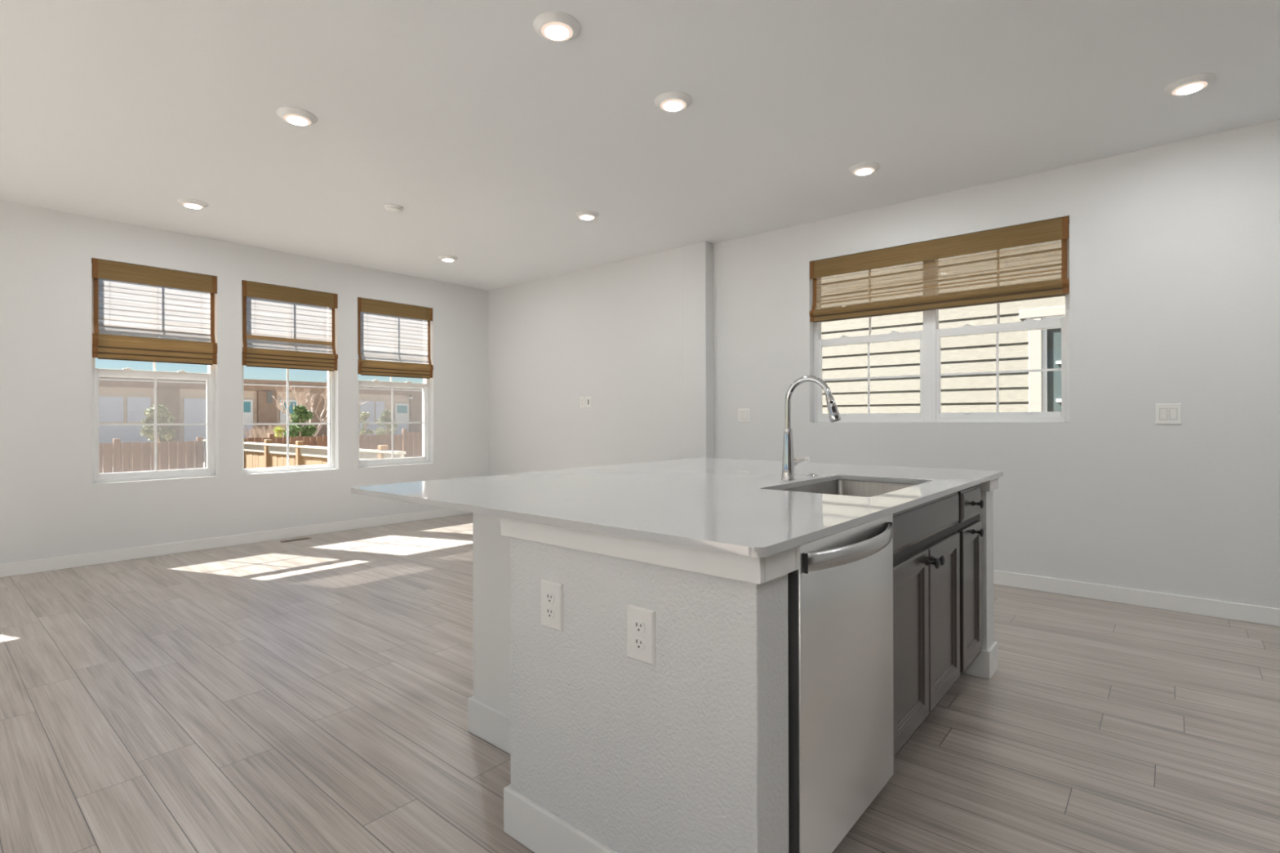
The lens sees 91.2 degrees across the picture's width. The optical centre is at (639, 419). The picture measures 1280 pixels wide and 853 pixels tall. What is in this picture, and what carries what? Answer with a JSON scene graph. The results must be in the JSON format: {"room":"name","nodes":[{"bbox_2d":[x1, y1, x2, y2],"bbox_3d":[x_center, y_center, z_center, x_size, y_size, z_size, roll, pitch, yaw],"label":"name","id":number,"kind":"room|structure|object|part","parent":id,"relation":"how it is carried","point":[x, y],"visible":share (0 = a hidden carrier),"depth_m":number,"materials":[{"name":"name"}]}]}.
{"room":"open-plan kitchen","nodes":[
{"label":"open-plan kitchen","id":0,"kind":"room"},
{"bbox_2d":[0,200,488,564],"bbox_3d":[-4.586,-0.231,5.060,0.200,2.822,8.562,0,0,40],"label":"wall","id":1,"kind":"structure","parent":0,"point":[51,505],"depth_m":5.51,"materials":[{"name":"white paint"}]},
{"bbox_2d":[91,263,214,483],"bbox_3d":[-4.252,-0.394,5.491,0.086,1.835,0.877,0,0,40],"label":"window","id":2,"kind":"structure","parent":1,"relation":"in","point":[127,372],"depth_m":5.47,"materials":[{"name":"white plastic"}]},
{"bbox_3d":[-4.239,0.036,5.480,0.034,0.915,0.819,0,0,40],"label":"sash","id":3,"kind":"part","parent":2,"relation":"part of","materials":[{"name":"white plastic"}]},
{"bbox_2d":[91,257,217,364],"bbox_3d":[-4.173,-0.900,5.422,0.062,0.816,0.869,0,0,40],"label":"blind","id":4,"kind":"object","parent":2,"relation":"attached to","point":[142,313],"visible":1,"depth_m":5.39,"materials":[{"name":"brown wood"}]},
{"bbox_3d":[-4.268,-0.821,5.503,0.028,0.926,0.823,0,0,40],"label":"sash","id":5,"kind":"part","parent":2,"relation":"part of","materials":[{"name":"white plastic"}]},
{"bbox_2d":[0,508,472,577],"bbox_3d":[-4.536,1.131,4.948,0.014,0.098,8.051,0,0,40],"label":"baseboard","id":6,"kind":"structure","parent":1,"relation":"attached to","point":[12,569],"depth_m":5.64,"materials":[{"name":"white paint"}]},
{"bbox_2d":[241,284,334,474],"bbox_3d":[-3.551,-0.396,6.314,0.080,1.835,0.888,0,0,40],"label":"window","id":7,"kind":"structure","parent":1,"relation":"in","point":[331,380],"depth_m":6.42,"materials":[{"name":"white plastic"}]},
{"bbox_2d":[242,340,330,470],"bbox_3d":[-3.553,-0.395,6.316,0.045,1.770,0.822,0,0,40],"label":"grille","id":8,"kind":"object","parent":7,"relation":"attached to","point":[318,466],"depth_m":6.32,"materials":[{"name":"white plastic"}]},
{"bbox_2d":[241,280,337,371],"bbox_3d":[-3.472,-0.905,6.245,0.062,0.810,0.880,0,0,40],"label":"blind","id":9,"kind":"object","parent":7,"relation":"attached to","point":[285,327],"visible":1,"depth_m":6.22,"materials":[{"name":"brown wood"}]},
{"bbox_3d":[-3.473,-0.518,6.247,0.026,0.014,0.872,0,0,40],"label":"rail","id":10,"kind":"part","parent":9,"relation":"part of","materials":[{"name":"brown"}]},
{"bbox_2d":[357,377,429,466],"bbox_3d":[-2.836,-0.398,7.154,0.086,1.835,0.899,0,0,40],"label":"window","id":11,"kind":"structure","parent":1,"relation":"in","point":[424,385],"depth_m":7.24,"materials":[{"name":"white plastic"}]},
{"bbox_3d":[-2.852,-0.826,7.167,0.028,0.926,0.845,0,0,40],"label":"sash","id":12,"kind":"part","parent":11,"relation":"part of","materials":[{"name":"white plastic"}]},
{"bbox_3d":[-2.864,0.037,7.179,0.009,0.905,0.837,0,0,40],"label":"screen frame","id":13,"kind":"part","parent":11,"relation":"part of","materials":[{"name":"white plastic"}]},
{"bbox_2d":[357,297,433,378],"bbox_3d":[-2.757,-0.895,7.086,0.062,0.836,0.891,0,0,40],"label":"blind","id":14,"kind":"object","parent":1,"relation":"attached to","point":[393,339],"visible":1,"depth_m":7.06,"materials":[{"name":"brown wood"}]},
{"bbox_2d":[488,241,714,475],"bbox_3d":[-0.560,-0.244,7.039,3.364,2.822,0.329,0,0,40],"label":"wall","id":15,"kind":"structure","parent":0,"point":[634,335],"depth_m":6.67,"materials":[{"name":"white paint"}]},
{"bbox_2d":[579,396,585,408],"bbox_3d":[-0.634,-0.188,6.903,0.083,0.125,0.009,0,0,40],"label":"wall outlet","id":16,"kind":"object","parent":15,"relation":"attached to","point":[582,399],"visible":1,"depth_m":6.90,"materials":[{"name":"white plastic"}]},
{"bbox_2d":[586,395,591,408],"bbox_3d":[-0.562,-0.188,6.841,0.083,0.125,0.010,0,0,40],"label":"data plate","id":17,"kind":"object","parent":15,"relation":"attached to","point":[588,399],"visible":1,"depth_m":6.83,"materials":[{"name":"white plastic"}]},
{"bbox_2d":[0,0,1279,290],"bbox_3d":[-0.870,-1.729,1.893,9.971,0.150,8.562,0,0,40],"label":"ceiling","id":18,"kind":"structure","parent":0,"point":[490,134],"depth_m":3.34,"materials":[{"name":"white paint"}]},
{"bbox_2d":[177,198,208,208],"bbox_3d":[-3.399,-1.631,4.761,0.196,0.029,0.196,0,0,40],"label":"recessed light","id":19,"kind":"object","parent":18,"relation":"in","point":[188,202],"visible":1,"depth_m":4.72,"materials":[{"name":"white paint"}]},
{"bbox_2d":[276,106,317,126],"bbox_3d":[-1.865,-1.636,3.408,0.196,0.029,0.196,0,0,40],"label":"recessed light","id":20,"kind":"object","parent":18,"relation":"in","point":[295,116],"visible":1,"depth_m":3.37,"materials":[{"name":"white paint"}]},
{"bbox_2d":[384,204,403,213],"bbox_3d":[-1.915,-1.633,4.875,0.140,0.035,0.140,0,0,40],"label":"smoke detector","id":21,"kind":"object","parent":18,"relation":"attached to","point":[392,208],"visible":1,"depth_m":4.84,"materials":[{"name":"white plastic"}]},
{"bbox_2d":[437,255,457,261],"bbox_3d":[-1.961,-1.636,6.395,0.196,0.029,0.196,0,0,40],"label":"recessed light","id":22,"kind":"object","parent":18,"relation":"in","point":[445,258],"visible":1,"depth_m":6.35,"materials":[{"name":"white paint"}]},
{"bbox_2d":[533,11,580,41],"bbox_3d":[-0.350,-1.641,2.639,0.196,0.029,0.196,0,0,40],"label":"recessed light","id":23,"kind":"object","parent":18,"relation":"in","point":[554,26],"visible":1,"depth_m":2.60,"materials":[{"name":"white paint"}]},
{"bbox_2d":[574,210,599,219],"bbox_3d":[-0.430,-1.641,5.061,0.196,0.029,0.196,0,0,40],"label":"recessed light","id":24,"kind":"object","parent":18,"relation":"in","point":[583,215],"visible":1,"depth_m":5.01,"materials":[{"name":"white paint"}]},
{"bbox_2d":[654,91,692,111],"bbox_3d":[0.173,-1.643,3.263,0.196,0.029,0.196,0,0,40],"label":"recessed light","id":25,"kind":"object","parent":18,"relation":"in","point":[669,101],"visible":1,"depth_m":3.22,"materials":[{"name":"white paint"}]},
{"bbox_2d":[848,161,879,175],"bbox_3d":[1.482,-1.647,4.142,0.196,0.029,0.196,0,0,40],"label":"recessed light","id":26,"kind":"object","parent":18,"relation":"in","point":[868,167],"visible":1,"depth_m":4.10,"materials":[{"name":"white paint"}]},
{"bbox_2d":[1164,72,1216,95],"bbox_3d":[2.730,-1.651,3.111,0.196,0.029,0.196,0,0,40],"label":"recessed light","id":27,"kind":"object","parent":18,"relation":"in","point":[1191,84],"visible":1,"depth_m":3.08,"materials":[{"name":"white paint"}]},
{"bbox_2d":[0,513,1279,852],"bbox_3d":[-0.861,1.228,1.893,9.971,0.120,8.562,0,0,40],"label":"floor","id":28,"kind":"structure","parent":0,"point":[310,695],"depth_m":2.43,"materials":[{"name":"grey wood"}]},
{"bbox_2d":[279,537,311,542],"bbox_3d":[-3.344,1.173,6.091,0.084,0.004,0.270,0,0,40],"label":"floor vent","id":29,"kind":"object","parent":28,"relation":"in","point":[307,538],"visible":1,"depth_m":6.08,"materials":[{"name":"brown"}]},
{"bbox_2d":[467,512,510,754],"bbox_3d":[0.127,0.717,2.824,0.550,0.896,1.737,0,0,40],"label":"wall","id":30,"kind":"structure","parent":28,"relation":"on","point":[489,707],"depth_m":2.27,"materials":[{"name":"white paint"}]},
{"bbox_3d":[0.129,1.102,2.824,0.550,0.125,1.737,0,0,40],"label":"baseboard","id":31,"kind":"part","parent":30,"relation":"part of","materials":[{"name":"white paint"}]},
{"bbox_2d":[351,457,1003,557],"bbox_3d":[0.311,0.257,2.616,1.719,0.020,2.261,0,0,40],"label":"countertop","id":32,"kind":"structure","parent":30,"relation":"on","point":[731,506],"depth_m":1.98,"materials":[{"name":"white stone"}]},
{"bbox_2d":[780,375,841,480],"bbox_3d":[0.727,0.036,2.546,0.252,0.419,0.220,0,0,40],"label":"kitchen faucet","id":33,"kind":"object","parent":32,"relation":"on","point":[788,462],"visible":1,"depth_m":2.53,"materials":[{"name":"silver metal"}]},
{"bbox_3d":[0.668,0.178,2.624,0.033,0.033,0.178,0,0,40],"label":"lever handle","id":34,"kind":"part","parent":33,"relation":"part of","materials":[{"name":"silver metal"}]},
{"bbox_3d":[0.668,-0.060,2.491,0.200,0.226,0.024,0,0,40],"label":"spout","id":35,"kind":"part","parent":33,"relation":"part of","materials":[{"name":"silver metal"}]},
{"bbox_2d":[806,473,817,475],"bbox_3d":[0.747,0.240,2.722,0.048,0.010,0.048,0,0,40],"label":"button","id":36,"kind":"object","parent":32,"relation":"on","point":[808,474],"visible":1,"depth_m":2.71,"materials":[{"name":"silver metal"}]},
{"bbox_2d":[779,479,918,497],"bbox_3d":[0.800,0.369,2.366,0.445,0.206,0.750,0,0,40],"label":"sink","id":37,"kind":"object","parent":32,"relation":"in","point":[839,486],"visible":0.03,"depth_m":2.67,"materials":[{"name":"metal"}]},
{"bbox_2d":[500,517,799,852],"bbox_3d":[-0.022,0.717,1.565,0.829,0.897,0.171,0,0,40],"label":"wall","id":38,"kind":"structure","parent":28,"relation":"on","point":[611,752],"depth_m":1.44,"materials":[{"name":"white paint"}]},
{"bbox_2d":[541,578,563,631],"bbox_3d":[-0.235,0.491,1.651,0.083,0.125,0.009,0,0,40],"label":"wall outlet","id":39,"kind":"object","parent":38,"relation":"attached to","point":[552,602],"visible":1,"depth_m":1.64,"materials":[{"name":"white plastic"}]},
{"bbox_2d":[545,592,554,604],"bbox_3d":[-0.237,0.471,1.649,0.034,0.026,0.002,0,0,40],"label":"receptacle","id":40,"kind":"object","parent":39,"relation":"attached to","point":[549,597],"depth_m":1.65,"materials":[{"name":"white plastic"}]},
{"bbox_2d":[545,607,555,618],"bbox_3d":[-0.237,0.510,1.649,0.034,0.026,0.002,0,0,40],"label":"receptacle","id":41,"kind":"object","parent":39,"relation":"attached to","point":[549,611],"depth_m":1.65,"materials":[{"name":"white plastic"}]},
{"bbox_3d":[-0.021,1.103,1.565,0.821,0.125,0.163,0,0,40],"label":"baseboard","id":42,"kind":"part","parent":38,"relation":"part of","materials":[{"name":"white paint"}]},
{"bbox_2d":[626,604,655,666],"bbox_3d":[0.000,0.500,1.451,0.083,0.125,0.009,0,0,40],"label":"wall outlet","id":43,"kind":"object","parent":38,"relation":"attached to","point":[641,629],"visible":1,"depth_m":1.45,"materials":[{"name":"white plastic"}]},
{"bbox_2d":[633,636,644,650],"bbox_3d":[-0.002,0.519,1.449,0.034,0.026,0.002,0,0,40],"label":"receptacle","id":44,"kind":"object","parent":43,"relation":"attached to","point":[638,642],"depth_m":1.45,"materials":[{"name":"white plastic"}]},
{"bbox_2d":[633,620,644,633],"bbox_3d":[-0.002,0.480,1.449,0.034,0.026,0.002,0,0,40],"label":"receptacle","id":45,"kind":"object","parent":43,"relation":"attached to","point":[638,625],"depth_m":1.45,"materials":[{"name":"white plastic"}]},
{"bbox_3d":[-0.024,0.298,1.565,0.829,0.059,0.171,0,0,40],"label":"apron trim","id":46,"kind":"part","parent":38,"relation":"part of","materials":[{"name":"white paint"}]},
{"bbox_2d":[787,514,893,852],"bbox_3d":[0.347,0.720,1.764,0.638,0.887,0.598,0,0,40],"label":"dishwasher","id":47,"kind":"object","parent":28,"relation":"on","point":[840,595],"visible":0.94,"depth_m":1.52,"materials":[{"name":"silver metal"}]},
{"bbox_3d":[0.556,0.316,1.567,0.062,0.042,0.537,0,0,40],"label":"handle","id":48,"kind":"part","parent":47,"relation":"part of","materials":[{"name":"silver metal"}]},
{"bbox_2d":[892,491,959,757],"bbox_3d":[0.783,0.716,2.343,0.652,0.893,0.836,0,0,40],"label":"base cabinet","id":49,"kind":"object","parent":28,"relation":"on","point":[926,546],"visible":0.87,"depth_m":2.11,"materials":[{"name":"grey wood"}]},
{"bbox_3d":[0.859,0.729,2.007,0.022,0.566,0.382,0,0,40],"label":"door","id":50,"kind":"part","parent":49,"relation":"part of","materials":[{"name":"grey wood"}]},
{"bbox_3d":[0.989,0.486,2.113,0.040,0.037,0.037,0,0,40],"label":"knob","id":51,"kind":"part","parent":49,"relation":"part of","materials":[{"name":"black metal"}]},
{"bbox_3d":[1.029,0.486,2.160,0.040,0.037,0.037,0,0,40],"label":"knob","id":52,"kind":"part","parent":49,"relation":"part of","materials":[{"name":"black metal"}]},
{"bbox_3d":[1.118,0.728,2.312,0.022,0.566,0.401,0,0,40],"label":"door","id":53,"kind":"part","parent":49,"relation":"part of","materials":[{"name":"grey wood"}]},
{"bbox_2d":[955,484,983,681],"bbox_3d":[1.188,0.715,2.818,0.652,0.893,0.413,0,0,40],"label":"base cabinet","id":54,"kind":"object","parent":28,"relation":"on","point":[968,526],"visible":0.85,"depth_m":2.60,"materials":[{"name":"grey wood"}]},
{"bbox_3d":[1.382,0.351,2.623,0.022,0.126,0.320,0,0,40],"label":"drawer","id":55,"kind":"part","parent":54,"relation":"part of","materials":[{"name":"grey wood"}]},
{"bbox_3d":[1.383,0.727,2.623,0.022,0.566,0.320,0,0,40],"label":"door","id":56,"kind":"part","parent":54,"relation":"part of","materials":[{"name":"grey wood"}]},
{"bbox_3d":[1.407,0.352,2.605,0.040,0.037,0.037,0,0,40],"label":"knob","id":57,"kind":"part","parent":54,"relation":"part of","materials":[{"name":"black metal"}]},
{"bbox_3d":[1.407,0.470,2.605,0.040,0.037,0.037,0,0,40],"label":"knob","id":58,"kind":"part","parent":54,"relation":"part of","materials":[{"name":"black metal"}]},
{"bbox_2d":[963,477,998,679],"bbox_3d":[1.295,0.712,3.113,0.829,0.897,0.172,0,0,40],"label":"wall","id":59,"kind":"structure","parent":28,"relation":"on","point":[984,665],"depth_m":2.82,"materials":[{"name":"white paint"}]},
{"bbox_3d":[1.297,1.098,3.113,0.821,0.125,0.164,0,0,40],"label":"baseboard","id":60,"kind":"part","parent":59,"relation":"part of","materials":[{"name":"white paint"}]},
{"bbox_3d":[1.295,0.712,3.113,0.793,0.897,0.136,0,0,40],"label":"wall panel","id":61,"kind":"part","parent":59,"relation":"part of","materials":[{"name":"white paint"}]},
{"bbox_3d":[1.294,0.293,3.113,0.829,0.059,0.172,0,0,40],"label":"apron trim","id":62,"kind":"part","parent":59,"relation":"part of","materials":[{"name":"white paint"}]},
{"bbox_2d":[713,119,1279,608],"bbox_3d":[3.202,-0.257,3.922,6.407,2.822,0.200,0,0,40],"label":"wall","id":63,"kind":"structure","parent":0,"point":[1175,247],"depth_m":3.95,"materials":[{"name":"white paint"}]},
{"bbox_2d":[737,408,750,422],"bbox_3d":[0.944,-0.034,5.704,0.120,0.127,0.012,0,0,40],"label":"light switch","id":64,"kind":"object","parent":63,"relation":"attached to","point":[744,414],"visible":1,"depth_m":5.70,"materials":[{"name":"white plastic"}]},
{"bbox_2d":[813,223,1070,422],"bbox_3d":[2.208,-0.656,4.798,1.822,1.362,0.084,0,0,40],"label":"window","id":65,"kind":"structure","parent":63,"relation":"in","point":[930,337],"depth_m":4.74,"materials":[{"name":"white plastic"}]},
{"bbox_3d":[1.855,-0.342,5.080,0.859,0.675,0.034,0,0,40],"label":"sash","id":66,"kind":"part","parent":65,"relation":"part of","materials":[{"name":"white plastic"}]},
{"bbox_3d":[1.864,-0.655,5.092,0.917,1.362,0.080,0,0,40],"label":"frame","id":67,"kind":"part","parent":65,"relation":"part of","materials":[{"name":"white plastic"}]},
{"bbox_3d":[1.875,-0.964,5.106,0.863,0.690,0.028,0,0,40],"label":"sash","id":68,"kind":"part","parent":65,"relation":"part of","materials":[{"name":"white plastic"}]},
{"bbox_2d":[808,215,1069,322],"bbox_3d":[2.138,-1.075,4.718,1.814,0.518,0.062,0,0,40],"label":"blind","id":69,"kind":"object","parent":65,"relation":"attached to","point":[1057,228],"visible":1,"depth_m":4.58,"materials":[{"name":"brown wood"}]},
{"bbox_3d":[2.579,-0.967,4.508,0.825,0.690,0.028,0,0,40],"label":"sash","id":70,"kind":"part","parent":65,"relation":"part of","materials":[{"name":"clear glass"}]},
{"bbox_3d":[2.558,-0.344,4.481,0.821,0.675,0.034,0,0,40],"label":"sash","id":71,"kind":"part","parent":65,"relation":"part of","materials":[{"name":"white plastic"}]},
{"bbox_3d":[2.568,-0.657,4.493,0.879,1.362,0.080,0,0,40],"label":"frame","id":72,"kind":"part","parent":65,"relation":"part of","materials":[{"name":"white plastic"}]},
{"bbox_2d":[993,569,1279,626],"bbox_3d":[3.066,1.106,3.900,6.193,0.098,0.014,0,0,40],"label":"baseboard","id":73,"kind":"structure","parent":63,"relation":"attached to","point":[1202,606],"depth_m":3.85,"materials":[{"name":"white paint"}]},
{"bbox_2d":[1155,403,1181,424],"bbox_3d":[3.195,-0.032,3.788,0.120,0.127,0.012,0,0,40],"label":"light switch","id":74,"kind":"object","parent":63,"relation":"attached to","point":[1165,413],"visible":1,"depth_m":3.79,"materials":[{"name":"white plastic"}]},
{"label":"outside","id":75,"kind":"structure","parent":0,"visible":0},
{"bbox_3d":[-21.295,2.485,44.398,170.000,0.300,180.000,0,0,40],"label":"ground","id":76,"kind":"structure","parent":75,"visible":0},
{"bbox_2d":[98,436,204,473],"bbox_3d":[-12.418,1.339,8.571,0.090,1.935,10.950,0,0,40],"label":"fence","id":77,"kind":"object","parent":76,"relation":"on","point":[116,456],"visible":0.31,"depth_m":12.03,"materials":[{"name":"brown wood"}]},
{"bbox_3d":[-9.762,1.330,11.688,0.085,1.935,0.100,0,0,40],"label":"post","id":78,"kind":"part","parent":77,"relation":"part of","materials":[{"name":"brown wood"}]},
{"bbox_3d":[-8.912,1.327,12.685,0.085,1.935,0.100,0,0,40],"label":"post","id":79,"kind":"part","parent":77,"relation":"part of","materials":[{"name":"brown wood"}]},
{"bbox_2d":[139,404,177,471],"bbox_3d":[-11.163,0.971,14.650,1.482,2.662,1.830,0,0,-15],"label":"spruce tree","id":80,"kind":"object","parent":76,"relation":"on","point":[164,415],"visible":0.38,"depth_m":14.49,"materials":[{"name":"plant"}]},
{"bbox_2d":[98,376,422,457],"bbox_3d":[-27.187,-0.095,48.093,14.450,4.900,66.300,0,0,40],"label":"commercial building","id":81,"kind":"structure","parent":76,"relation":"on","point":[122,400],"depth_m":37.99,"materials":[{"name":"beige paint"}]},
{"bbox_2d":[98,396,123,422],"bbox_3d":[-29.414,-0.548,34.813,0.075,1.420,1.090,0,0,40],"label":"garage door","id":82,"kind":"structure","parent":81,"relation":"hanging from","point":[110,408],"depth_m":34.80,"materials":[{"name":"grey"}]},
{"bbox_3d":[-29.428,1.352,34.771,0.100,2.020,3.800,0,0,40],"label":"panel","id":83,"kind":"part","parent":81,"relation":"part of","materials":[{"name":"grey"}]},
{"bbox_2d":[127,396,151,422],"bbox_3d":[-28.604,-0.551,35.765,0.075,1.420,1.070,0,0,40],"label":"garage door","id":84,"kind":"structure","parent":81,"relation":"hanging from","point":[136,406],"depth_m":35.68,"materials":[{"name":"grey"}]},
{"bbox_2d":[183,398,206,423],"bbox_3d":[-26.844,-0.496,37.833,0.075,1.500,1.180,0,0,40],"label":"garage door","id":85,"kind":"structure","parent":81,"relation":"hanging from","point":[194,409],"depth_m":37.79,"materials":[{"name":"grey"}]},
{"bbox_3d":[-26.407,1.342,38.319,0.100,2.020,2.480,0,0,40],"label":"panel","id":86,"kind":"part","parent":81,"relation":"part of","materials":[{"name":"grey"}]},
{"bbox_3d":[-25.041,-0.772,39.770,0.030,0.680,0.550,0,0,40],"label":"pane","id":87,"kind":"part","parent":81,"relation":"part of","materials":[{"name":"teal glass"}]},
{"bbox_3d":[-25.030,1.338,39.938,0.100,2.020,0.570,0,0,40],"label":"panel","id":88,"kind":"part","parent":81,"relation":"part of","materials":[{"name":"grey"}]},
{"bbox_3d":[-24.087,-1.421,40.755,0.050,0.790,0.310,0,0,40],"label":"wall panel","id":89,"kind":"part","parent":81,"relation":"part of","materials":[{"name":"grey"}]},
{"bbox_3d":[-23.369,-0.768,41.735,0.030,0.780,0.830,0,0,40],"label":"pane","id":90,"kind":"part","parent":81,"relation":"part of","materials":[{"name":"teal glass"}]},
{"bbox_2d":[360,400,373,422],"bbox_3d":[-19.986,-0.499,45.889,0.075,1.660,1.020,0,0,40],"label":"shutter","id":91,"kind":"object","parent":81,"relation":"hanging from","point":[368,406],"depth_m":45.94,"materials":[{"name":"grey"}]},
{"bbox_2d":[375,401,384,421],"bbox_3d":[-19.358,-0.501,46.628,0.075,1.660,0.680,0,0,40],"label":"shutter","id":92,"kind":"object","parent":81,"relation":"hanging from","point":[380,406],"depth_m":46.54,"materials":[{"name":"grey"}]},
{"bbox_3d":[-19.122,1.318,46.879,0.100,2.020,3.800,0,0,40],"label":"panel","id":93,"kind":"part","parent":81,"relation":"part of","materials":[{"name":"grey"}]},
{"bbox_3d":[-18.160,-0.760,47.854,0.030,0.590,0.800,0,0,40],"label":"pane","id":94,"kind":"part","parent":81,"relation":"part of","materials":[{"name":"teal glass"}]},
{"bbox_2d":[244,421,289,439],"bbox_3d":[-11.889,1.188,20.269,1.695,2.297,2.157,0,0,25],"label":"bare shrub","id":95,"kind":"object","parent":76,"relation":"on","point":[265,433],"visible":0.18,"depth_m":19.91,"materials":[{"name":"beige plant"}]},
{"bbox_2d":[272,426,284,437],"bbox_3d":[-9.005,1.222,15.623,0.723,2.145,0.767,0,0,40],"label":"leafy shrub","id":96,"kind":"object","parent":76,"relation":"on","point":[278,431],"visible":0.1,"depth_m":15.62,"materials":[{"name":"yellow plant"}]},
{"bbox_2d":[283,404,316,437],"bbox_3d":[-9.722,0.941,17.944,1.516,2.712,1.734,0,0,40],"label":"conifer shrub","id":97,"kind":"object","parent":76,"relation":"on","point":[297,430],"visible":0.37,"depth_m":17.87,"materials":[{"name":"green plant"}]},
{"bbox_2d":[202,438,405,468],"bbox_3d":[-5.886,1.312,10.208,7.804,1.945,0.110,0,0,40],"label":"fence","id":98,"kind":"object","parent":76,"relation":"on","point":[268,454],"visible":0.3,"depth_m":9.86,"materials":[{"name":"brown wood"}]},
{"bbox_3d":[-6.229,1.313,10.496,0.100,1.945,0.095,0,0,40],"label":"post","id":99,"kind":"part","parent":98,"relation":"part of","materials":[{"name":"brown wood"}]},
{"bbox_3d":[-5.239,1.310,9.654,0.100,1.945,0.095,0,0,40],"label":"post","id":100,"kind":"part","parent":98,"relation":"part of","materials":[{"name":"brown wood"}]},
{"bbox_3d":[-3.274,1.303,7.981,0.100,1.945,0.095,0,0,40],"label":"post","id":101,"kind":"part","parent":98,"relation":"part of","materials":[{"name":"brown wood"}]},
{"bbox_2d":[270,379,368,436],"bbox_3d":[-14.205,0.266,27.611,2.562,4.110,3.808,0,0,40],"label":"bare tree","id":102,"kind":"object","parent":76,"relation":"on","point":[309,400],"visible":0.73,"depth_m":27.25,"materials":[{"name":"beige plant"}]},
{"bbox_2d":[245,433,402,451],"bbox_3d":[-7.453,1.302,14.404,0.090,1.975,4.230,0,0,40],"label":"fence","id":103,"kind":"object","parent":76,"relation":"on","point":[369,442],"visible":0.17,"depth_m":15.18,"materials":[{"name":"brown wood"}]},
{"bbox_3d":[-8.057,1.304,13.691,0.085,1.975,0.100,0,0,40],"label":"post","id":104,"kind":"part","parent":103,"relation":"part of","materials":[{"name":"brown wood"}]},
{"bbox_2d":[359,410,374,435],"bbox_3d":[-7.459,1.026,17.003,0.743,2.526,0.841,0,0,23],"label":"spruce tree","id":105,"kind":"object","parent":76,"relation":"on","point":[364,415],"visible":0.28,"depth_m":16.98,"materials":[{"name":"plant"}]},
{"bbox_2d":[374,409,398,435],"bbox_3d":[-8.049,0.985,19.880,1.125,2.612,1.153,0,0,40],"label":"spruce tree","id":106,"kind":"object","parent":76,"relation":"on","point":[385,415],"visible":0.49,"depth_m":19.80,"materials":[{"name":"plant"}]},
{"bbox_2d":[402,428,422,457],"bbox_3d":[-3.592,1.258,19.017,0.090,2.037,7.700,0,0,40],"label":"fence","id":107,"kind":"object","parent":76,"relation":"on","point":[411,441],"visible":0.04,"depth_m":16.27,"materials":[{"name":"brown wood"}]},
{"bbox_3d":[-6.053,1.266,16.122,0.085,2.037,0.100,0,0,40],"label":"post","id":108,"kind":"part","parent":107,"relation":"part of","materials":[{"name":"brown wood"}]},
{"bbox_2d":[821,240,1065,413],"bbox_3d":[5.147,-0.897,9.907,11.000,6.530,5.035,0,0,40],"label":"neighbouring house","id":109,"kind":"structure","parent":76,"relation":"on","point":[1035,391],"depth_m":7.70,"materials":[{"name":"beige"}]},
{"bbox_3d":[4.961,-0.209,6.804,1.445,2.115,0.065,0,0,40],"label":"window trim","id":110,"kind":"part","parent":109,"relation":"part of","materials":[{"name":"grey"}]},
{"bbox_3d":[4.975,-0.096,6.817,0.920,1.890,0.008,0,0,40],"label":"pane","id":111,"kind":"part","parent":109,"relation":"part of","materials":[{"name":"clear glass"}]}
]}

